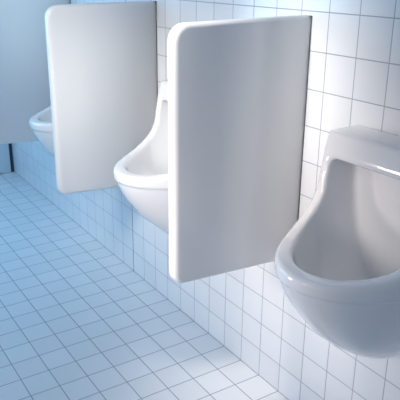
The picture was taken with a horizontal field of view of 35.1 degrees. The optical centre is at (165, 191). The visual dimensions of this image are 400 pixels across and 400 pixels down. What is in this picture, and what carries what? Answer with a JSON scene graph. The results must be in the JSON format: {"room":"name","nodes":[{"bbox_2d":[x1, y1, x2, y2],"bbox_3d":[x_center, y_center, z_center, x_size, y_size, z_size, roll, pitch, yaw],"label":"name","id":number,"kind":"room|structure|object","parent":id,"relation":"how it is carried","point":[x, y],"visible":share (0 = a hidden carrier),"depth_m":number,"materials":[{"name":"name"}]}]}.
{"room":"public restroom","nodes":[
{"label":"public restroom","id":0,"kind":"room"},
{"bbox_2d":[0,172,287,399],"bbox_3d":[-1.107,0.835,1.750,3.100,0.100,5.700,-12,23,-29],"label":"floor","id":1,"kind":"structure","parent":0,"point":[77,322],"depth_m":2.42,"materials":[{"name":"tile"}]},
{"bbox_2d":[12,0,399,399],"bbox_3d":[0.169,-0.709,2.002,0.100,2.600,5.700,-12,23,-29],"label":"wall","id":2,"kind":"structure","parent":0,"point":[354,75],"depth_m":1.93,"materials":[{"name":"tile"}]},
{"bbox_2d":[0,144,10,173],"bbox_3d":[-1.434,-1.044,3.682,0.876,2.095,0.050,-12,23,-29],"label":"door","id":3,"kind":"structure","parent":2,"relation":"in","point":[5,166],"depth_m":4.18,"materials":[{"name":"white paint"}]},
{"bbox_2d":[9,143,13,171],"bbox_3d":[-1.053,-1.127,3.905,0.026,2.100,0.050,-12,23,-29],"label":"trim","id":4,"kind":"structure","parent":2,"relation":"attached to","point":[10,144],"depth_m":4.21,"materials":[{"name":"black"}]},
{"bbox_2d":[0,0,70,143],"bbox_3d":[-0.622,-0.564,2.955,0.430,0.692,0.047,-12,23,-29],"label":"divider panel","id":5,"kind":"object","parent":2,"relation":"attached to","point":[24,75],"visible":0.46,"depth_m":2.90,"materials":[{"name":"white"}]},
{"bbox_2d":[29,106,54,156],"bbox_3d":[-0.405,-0.291,2.712,0.360,0.547,0.362,-12,23,-29],"label":"urinal","id":6,"kind":"object","parent":2,"relation":"attached to","point":[40,123],"visible":0.12,"depth_m":2.62,"materials":[{"name":"white ceramic"}]},
{"bbox_2d":[44,1,157,193],"bbox_3d":[-0.212,-0.331,2.308,0.430,0.692,0.047,-12,23,-29],"label":"divider panel","id":7,"kind":"object","parent":2,"relation":"attached to","point":[102,57],"visible":0.94,"depth_m":2.26,"materials":[{"name":"white plastic"}]},
{"bbox_2d":[113,79,168,232],"bbox_3d":[0.005,-0.059,2.065,0.360,0.547,0.362,-12,23,-29],"label":"urinal","id":8,"kind":"object","parent":2,"relation":"attached to","point":[141,175],"visible":0.38,"depth_m":2.06,"materials":[{"name":"white ceramic"}]},
{"bbox_2d":[167,15,312,282],"bbox_3d":[0.198,-0.099,1.662,0.430,0.692,0.047,-12,23,-29],"label":"divider panel","id":9,"kind":"object","parent":2,"relation":"attached to","point":[237,88],"visible":0.99,"depth_m":1.62,"materials":[{"name":"white plastic"}]},
{"bbox_2d":[274,125,399,358],"bbox_3d":[0.415,0.174,1.419,0.360,0.547,0.362,-12,23,-29],"label":"urinal","id":10,"kind":"object","parent":2,"relation":"attached to","point":[338,266],"visible":1,"depth_m":1.47,"materials":[{"name":"white ceramic"}]}
]}

